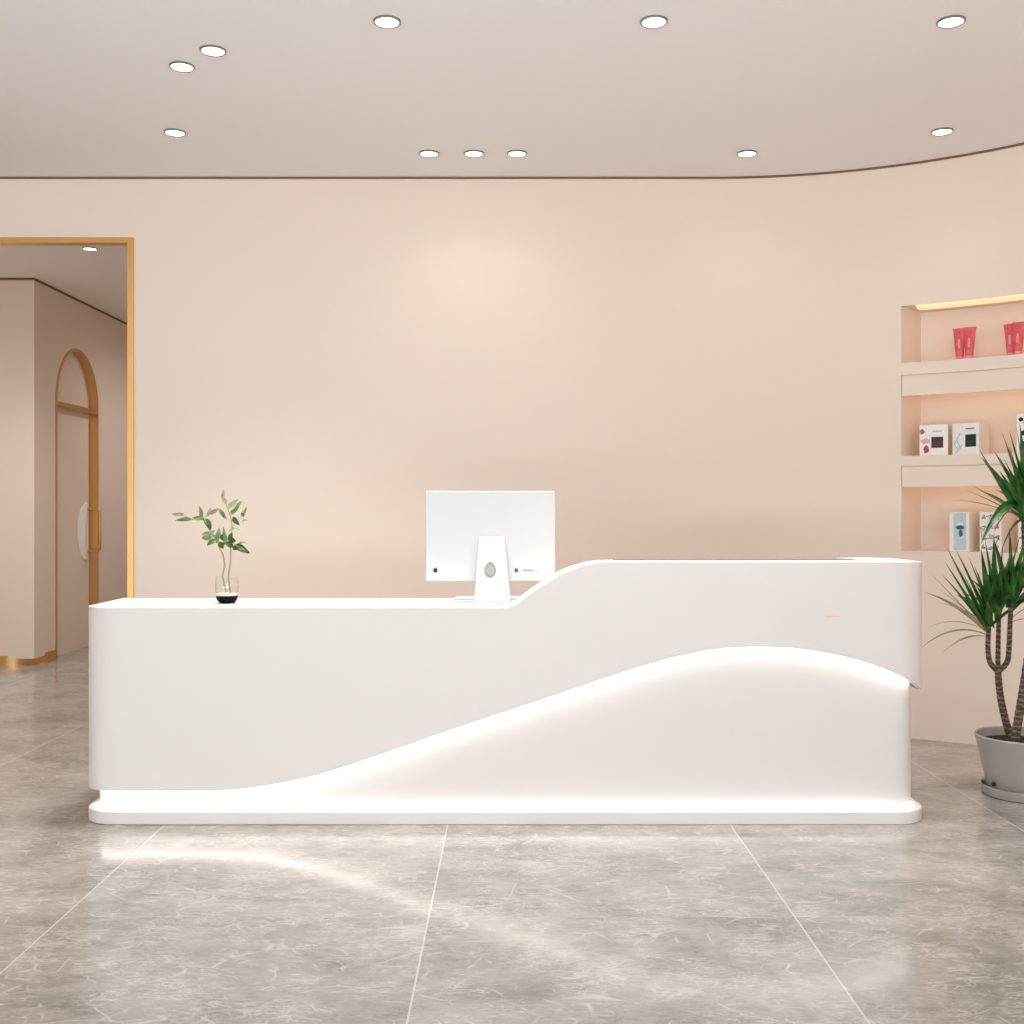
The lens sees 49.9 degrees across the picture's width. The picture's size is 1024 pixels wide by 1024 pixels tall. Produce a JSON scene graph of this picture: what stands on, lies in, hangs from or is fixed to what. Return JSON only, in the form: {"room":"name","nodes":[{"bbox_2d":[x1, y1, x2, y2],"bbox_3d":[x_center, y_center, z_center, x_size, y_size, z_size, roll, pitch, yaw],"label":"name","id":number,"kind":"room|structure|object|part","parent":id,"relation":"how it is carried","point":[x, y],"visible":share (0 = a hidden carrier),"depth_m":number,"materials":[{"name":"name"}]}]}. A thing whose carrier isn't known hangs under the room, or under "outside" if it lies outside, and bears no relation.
{"room":"salon","nodes":[
{"label":"salon","id":0,"kind":"room"},
{"bbox_2d":[0,280,43,658],"bbox_3d":[-6.520,-0.370,9.400,4.960,3.220,0.200,0,0,0],"label":"wall","id":1,"kind":"structure","parent":0,"point":[21,301],"depth_m":9.30,"materials":[{"name":"beige paint"}]},
{"bbox_2d":[0,650,55,665],"bbox_3d":[-6.514,1.258,9.502,4.972,0.085,0.427,0,0,0],"label":"baseboard","id":2,"kind":"structure","parent":1,"relation":"attached to","point":[50,655],"depth_m":9.37,"materials":[{"name":"gold metal"}]},
{"bbox_2d":[0,278,126,324],"bbox_3d":[-6.517,-1.970,11.648,4.966,0.020,4.705,0,0,0],"label":"trim","id":3,"kind":"structure","parent":1,"relation":"attached to","point":[35,279],"depth_m":9.92,"materials":[{"name":"brown"}]},
{"bbox_2d":[44,285,126,654],"bbox_3d":[-4.140,-0.370,11.750,0.200,3.220,4.500,0,0,0],"label":"wall","id":4,"kind":"structure","parent":0,"point":[69,324],"depth_m":10.80,"materials":[{"name":"beige paint"}]},
{"bbox_2d":[55,349,100,658],"bbox_3d":[-4.086,-0.106,10.227,0.228,2.812,0.989,0,0,0],"label":"door","id":5,"kind":"structure","parent":4,"relation":"in","point":[77,511],"depth_m":10.36,"materials":[{"name":"beige paint"}]},
{"bbox_3d":[-4.135,-1.242,10.227,0.050,0.505,0.955,0,0,0],"label":"fan panel","id":6,"kind":"part","parent":5,"relation":"part of","materials":[{"name":"beige glass"}]},
{"bbox_3d":[-4.106,0.190,10.520,0.008,0.560,0.240,0,0,0],"label":"handle plate","id":7,"kind":"part","parent":5,"relation":"part of","materials":[{"name":"white"}]},
{"bbox_3d":[-4.041,0.175,10.640,0.138,0.436,0.026,0,0,0],"label":"handle","id":8,"kind":"part","parent":5,"relation":"part of","materials":[{"name":"gold metal"}]},
{"bbox_2d":[0,145,1023,744],"bbox_3d":[-0.936,-0.353,6.422,10.407,3.307,2.139,0,0,14],"label":"wall","id":9,"kind":"structure","parent":0,"point":[691,368],"depth_m":6.59,"materials":[{"name":"beige paint"}]},
{"bbox_2d":[0,237,133,597],"bbox_3d":[-3.108,-0.172,6.644,1.688,2.943,0.132,0,0,0],"label":"trim","id":10,"kind":"structure","parent":9,"relation":"attached to","point":[4,241],"depth_m":6.58,"materials":[{"name":"gold metal"}]},
{"bbox_2d":[0,142,1023,178],"bbox_3d":[0.826,-2.001,3.838,5.798,0.012,13.534,0,0,-45],"label":"trim","id":11,"kind":"structure","parent":9,"relation":"attached to","point":[1018,144],"depth_m":6.58,"materials":[{"name":"brown"}]},
{"bbox_2d":[901,453,1019,486],"bbox_3d":[3.145,-0.234,5.550,0.570,0.179,2.465,0,0,-35],"label":"wall shelf","id":12,"kind":"object","parent":9,"relation":"attached to","point":[964,469],"visible":0.84,"depth_m":6.21,"materials":[{"name":"beige paint"}]},
{"bbox_2d":[919,424,950,455],"bbox_3d":[2.451,-0.412,6.368,0.155,0.178,0.123,0,0,30],"label":"carton","id":13,"kind":"object","parent":12,"relation":"on","point":[933,439],"visible":0.87,"depth_m":6.32,"materials":[{"name":"beige cardboard"}]},
{"bbox_2d":[920,438,929,443],"bbox_3d":[2.380,-0.409,6.339,0.055,0.032,0.001,0,0,30],"label":"print","id":14,"kind":"object","parent":13,"relation":"attached to","point":[924,441],"depth_m":6.34},
{"bbox_2d":[923,445,928,452],"bbox_3d":[2.385,-0.361,6.335,0.033,0.048,0.001,0,0,30],"label":"print","id":15,"kind":"object","parent":13,"relation":"attached to","point":[926,449],"depth_m":6.33},
{"bbox_2d":[953,422,989,454],"bbox_3d":[2.611,-0.413,6.261,0.137,0.180,0.155,0,0,-42],"label":"carton","id":16,"kind":"object","parent":12,"relation":"on","point":[968,438],"visible":0.84,"depth_m":6.21,"materials":[{"name":"beige cardboard"}]},
{"bbox_2d":[954,433,961,453],"bbox_3d":[2.535,-0.390,6.249,0.008,0.119,0.052,0,0,-42],"label":"print","id":17,"kind":"object","parent":16,"relation":"attached to","point":[957,436],"depth_m":6.25,"materials":[{"name":"green"}]},
{"bbox_2d":[1017,414,1023,452],"bbox_3d":[2.861,-0.430,6.052,0.130,0.215,0.123,0,0,39],"label":"carton","id":18,"kind":"object","parent":12,"relation":"on","point":[1020,417],"visible":0.66,"depth_m":6.04,"materials":[{"name":"white cardboard"}]},
{"bbox_2d":[901,354,1023,395],"bbox_3d":[3.145,-0.764,5.550,0.570,0.191,2.465,0,0,-35],"label":"wall shelf","id":19,"kind":"object","parent":9,"relation":"attached to","point":[1006,372],"visible":1,"depth_m":6.17,"materials":[{"name":"beige paint"}]},
{"bbox_2d":[953,328,964,358],"bbox_3d":[2.545,-0.953,6.257,0.063,0.186,0.043,0,0,3],"label":"tube","id":20,"kind":"object","parent":19,"relation":"on","point":[958,333],"visible":0.93,"depth_m":6.25,"materials":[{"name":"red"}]},
{"bbox_2d":[963,327,976,358],"bbox_3d":[2.586,-0.953,6.215,0.043,0.187,0.064,0,0,-27],"label":"tube","id":21,"kind":"object","parent":19,"relation":"on","point":[969,332],"visible":0.91,"depth_m":6.21,"materials":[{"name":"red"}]},
{"bbox_2d":[1003,323,1013,354],"bbox_3d":[2.767,-0.953,6.104,0.069,0.185,0.043,-2,-1,40],"label":"tube","id":22,"kind":"object","parent":19,"relation":"on","point":[1008,328],"visible":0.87,"depth_m":6.10,"materials":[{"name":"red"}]},
{"bbox_2d":[1012,322,1023,354],"bbox_3d":[2.785,-0.953,6.046,0.043,0.187,0.064,0,0,-21],"label":"tube","id":23,"kind":"object","parent":19,"relation":"on","point":[1018,327],"visible":0.96,"depth_m":6.04,"materials":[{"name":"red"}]},
{"bbox_2d":[949,512,979,551],"bbox_3d":[2.595,0.113,6.304,0.154,0.225,0.115,0,0,-44],"label":"carton","id":24,"kind":"object","parent":9,"relation":"on","point":[964,527],"visible":0.88,"depth_m":6.25,"materials":[{"name":"beige cardboard"}]},
{"label":"panel","id":25,"kind":"part","parent":24,"relation":"part of","materials":[{"name":"cardboard"}]},
{"bbox_2d":[955,525,963,529],"bbox_3d":[2.543,0.087,6.248,0.001,0.027,0.055,0,0,-44],"label":"print","id":26,"kind":"object","parent":24,"relation":"attached to","point":[958,527],"depth_m":6.25},
{"bbox_3d":[2.544,0.112,6.249,0.001,0.210,0.072,0,0,-44],"label":"blue panel","id":27,"kind":"part","parent":24,"relation":"part of","materials":[{"name":"blue cardboard"}]},
{"bbox_2d":[916,294,1023,309],"bbox_3d":[3.105,-1.185,5.518,0.411,0.006,2.336,0,0,-34],"label":"light panel","id":28,"kind":"object","parent":9,"relation":"attached to","point":[1020,296],"visible":1,"depth_m":6.21,"materials":[{"name":"beige plastic"}]},
{"bbox_2d":[980,512,1013,552],"bbox_3d":[2.730,0.113,6.194,0.154,0.225,0.125,0,0,-40],"label":"carton","id":29,"kind":"object","parent":9,"relation":"on","point":[999,533],"visible":0.72,"depth_m":6.14,"materials":[{"name":"beige cardboard"}]},
{"bbox_2d":[980,515,999,549],"bbox_3d":[2.671,0.115,6.147,0.003,0.204,0.111,0,0,-40],"label":"print","id":30,"kind":"object","parent":29,"relation":"attached to","point":[994,532],"depth_m":6.15,"materials":[{"name":"grey paper"}]},
{"bbox_3d":[2.673,0.113,6.147,0.002,0.223,0.123,0,0,-40],"label":"panel","id":31,"kind":"part","parent":29,"relation":"part of","materials":[{"name":"white cardboard"}]},
{"bbox_2d":[1018,518,1021,552],"bbox_3d":[2.888,0.113,6.059,0.154,0.225,0.125,0,0,-35],"label":"carton","id":32,"kind":"object","parent":9,"relation":"on","point":[1019,523],"visible":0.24,"depth_m":6.06,"materials":[{"name":"beige cardboard"}]},
{"bbox_2d":[0,646,1023,1023],"bbox_3d":[-2.400,1.350,5.600,13.200,0.100,17.200,0,0,0],"label":"floor","id":33,"kind":"structure","parent":0,"point":[921,922],"depth_m":3.52,"materials":[{"name":"grey tile"}]},
{"bbox_2d":[89,557,921,824],"bbox_3d":[-0.029,0.754,4.844,3.548,1.092,0.552,0,0,0],"label":"reception desk","id":34,"kind":"object","parent":33,"relation":"on","point":[615,691],"visible":1,"depth_m":4.57,"materials":[{"name":"white paint"}]},
{"bbox_2d":[215,576,238,602],"bbox_3d":[-1.249,0.341,4.820,0.100,0.116,0.100,0,0,0],"label":"glass vase","id":35,"kind":"object","parent":34,"relation":"on","point":[226,588],"visible":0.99,"depth_m":4.78,"materials":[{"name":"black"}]},
{"bbox_2d":[172,489,249,576],"bbox_3d":[-1.318,0.128,4.813,0.328,0.454,0.097,0,0,0],"label":"leafy branches","id":36,"kind":"object","parent":35,"relation":"in","point":[234,505],"visible":0.98,"depth_m":4.81,"materials":[{"name":"green plant"}]},
{"bbox_2d":[94,598,513,607],"bbox_3d":[-0.029,0.417,4.845,3.508,0.034,0.510,0,0,0],"label":"countertop","id":37,"kind":"structure","parent":34,"relation":"on","point":[128,602],"depth_m":4.80,"materials":[{"name":"white paint"}]},
{"bbox_2d":[454,596,519,599],"bbox_3d":[-0.100,0.394,5.043,0.330,0.010,0.095,0,0,0],"label":"keyboard","id":38,"kind":"object","parent":34,"relation":"on","point":[457,597],"visible":0.38,"depth_m":5.00,"materials":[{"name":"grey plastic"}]},
{"bbox_2d":[426,491,554,603],"bbox_3d":[-0.095,0.153,4.879,0.568,0.491,0.202,0,0,0],"label":"computer monitor","id":39,"kind":"object","parent":34,"relation":"on","point":[492,539],"visible":0.9,"depth_m":4.84,"materials":[{"name":"white plastic"}]},
{"bbox_3d":[-0.029,0.840,4.845,3.460,0.812,0.462,0,0,0],"label":"panel","id":40,"kind":"part","parent":34,"relation":"part of","materials":[{"name":"white paint"}]},
{"bbox_2d":[924,426,1023,802],"bbox_3d":[2.384,0.422,4.986,0.820,1.755,0.717,0,0,-37],"label":"dracaena","id":41,"kind":"object","parent":33,"relation":"on","point":[1001,748],"visible":1,"depth_m":5.03,"materials":[{"name":"green plant"}]},
{"bbox_2d":[0,0,1023,322],"bbox_3d":[-2.400,-2.043,5.600,13.200,0.127,17.200,0,0,0],"label":"ceiling","id":42,"kind":"structure","parent":0,"point":[89,88],"depth_m":5.23,"materials":[{"name":"white paint"}]},
{"bbox_2d":[82,246,97,250],"bbox_3d":[-3.169,-1.975,8.260,0.114,0.010,0.114,0,0,0],"label":"recessed light","id":43,"kind":"object","parent":42,"relation":"in","point":[87,248],"visible":1,"depth_m":8.24,"materials":[{"name":"grey"}]},
{"bbox_2d":[164,128,185,136],"bbox_3d":[-1.780,-2.002,5.810,0.114,0.010,0.114,0,0,0],"label":"recessed light","id":44,"kind":"object","parent":42,"relation":"in","point":[173,132],"visible":1,"depth_m":5.80,"materials":[{"name":"grey plastic"}]},
{"bbox_2d":[169,61,194,72],"bbox_3d":[-1.485,-2.002,4.950,0.114,0.010,0.114,0,0,0],"label":"recessed light","id":45,"kind":"object","parent":42,"relation":"in","point":[178,66],"visible":1,"depth_m":4.94,"materials":[{"name":"grey plastic"}]},
{"bbox_2d":[199,44,226,56],"bbox_3d":[-1.299,-2.002,4.779,0.114,0.010,0.114,0,0,0],"label":"recessed light","id":46,"kind":"object","parent":42,"relation":"in","point":[210,50],"visible":1,"depth_m":4.77,"materials":[{"name":"grey plastic"}]},
{"bbox_2d":[373,15,400,28],"bbox_3d":[-0.511,-2.002,4.496,0.114,0.010,0.114,0,0,0],"label":"recessed light","id":47,"kind":"object","parent":42,"relation":"in","point":[381,21],"visible":1,"depth_m":4.49,"materials":[{"name":"grey"}]},
{"bbox_2d":[419,150,438,157],"bbox_3d":[-0.464,-2.002,6.150,0.114,0.010,0.114,0,0,0],"label":"recessed light","id":48,"kind":"object","parent":42,"relation":"in","point":[424,153],"visible":1,"depth_m":6.14,"materials":[{"name":"grey"}]},
{"bbox_2d":[464,150,483,157],"bbox_3d":[-0.212,-2.002,6.150,0.114,0.010,0.114,0,0,0],"label":"recessed light","id":49,"kind":"object","parent":42,"relation":"in","point":[469,153],"visible":1,"depth_m":6.14,"materials":[{"name":"grey"}]},
{"bbox_2d":[507,150,526,157],"bbox_3d":[0.028,-2.002,6.150,0.114,0.010,0.114,0,0,0],"label":"recessed light","id":50,"kind":"object","parent":42,"relation":"in","point":[512,153],"visible":1,"depth_m":6.14,"materials":[{"name":"grey plastic"}]},
{"bbox_2d":[640,15,667,28],"bbox_3d":[0.580,-2.002,4.496,0.114,0.010,0.114,0,0,0],"label":"recessed light","id":51,"kind":"object","parent":42,"relation":"in","point":[651,21],"visible":1,"depth_m":4.49,"materials":[{"name":"grey plastic"}]},
{"bbox_2d":[737,150,756,157],"bbox_3d":[1.314,-2.002,6.150,0.114,0.010,0.114,0,0,0],"label":"recessed light","id":52,"kind":"object","parent":42,"relation":"in","point":[744,153],"visible":1,"depth_m":6.14,"materials":[{"name":"grey plastic"}]},
{"bbox_2d":[930,127,953,135],"bbox_3d":[2.265,-2.002,5.795,0.114,0.010,0.114,0,0,0],"label":"recessed light","id":53,"kind":"object","parent":42,"relation":"in","point":[943,131],"visible":1,"depth_m":5.79,"materials":[{"name":"grey plastic"}]},
{"bbox_2d":[936,15,965,28],"bbox_3d":[1.794,-2.002,4.496,0.114,0.010,0.114,0,0,0],"label":"recessed light","id":54,"kind":"object","parent":42,"relation":"in","point":[951,21],"visible":1,"depth_m":4.49,"materials":[{"name":"grey"}]},
{"bbox_2d":[974,726,1023,793],"bbox_3d":[2.351,1.151,5.060,0.418,0.254,0.418,0,0,0],"label":"pot","id":55,"kind":"object","parent":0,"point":[1001,750],"depth_m":4.98,"materials":[{"name":"grey ceramic"}]}
]}

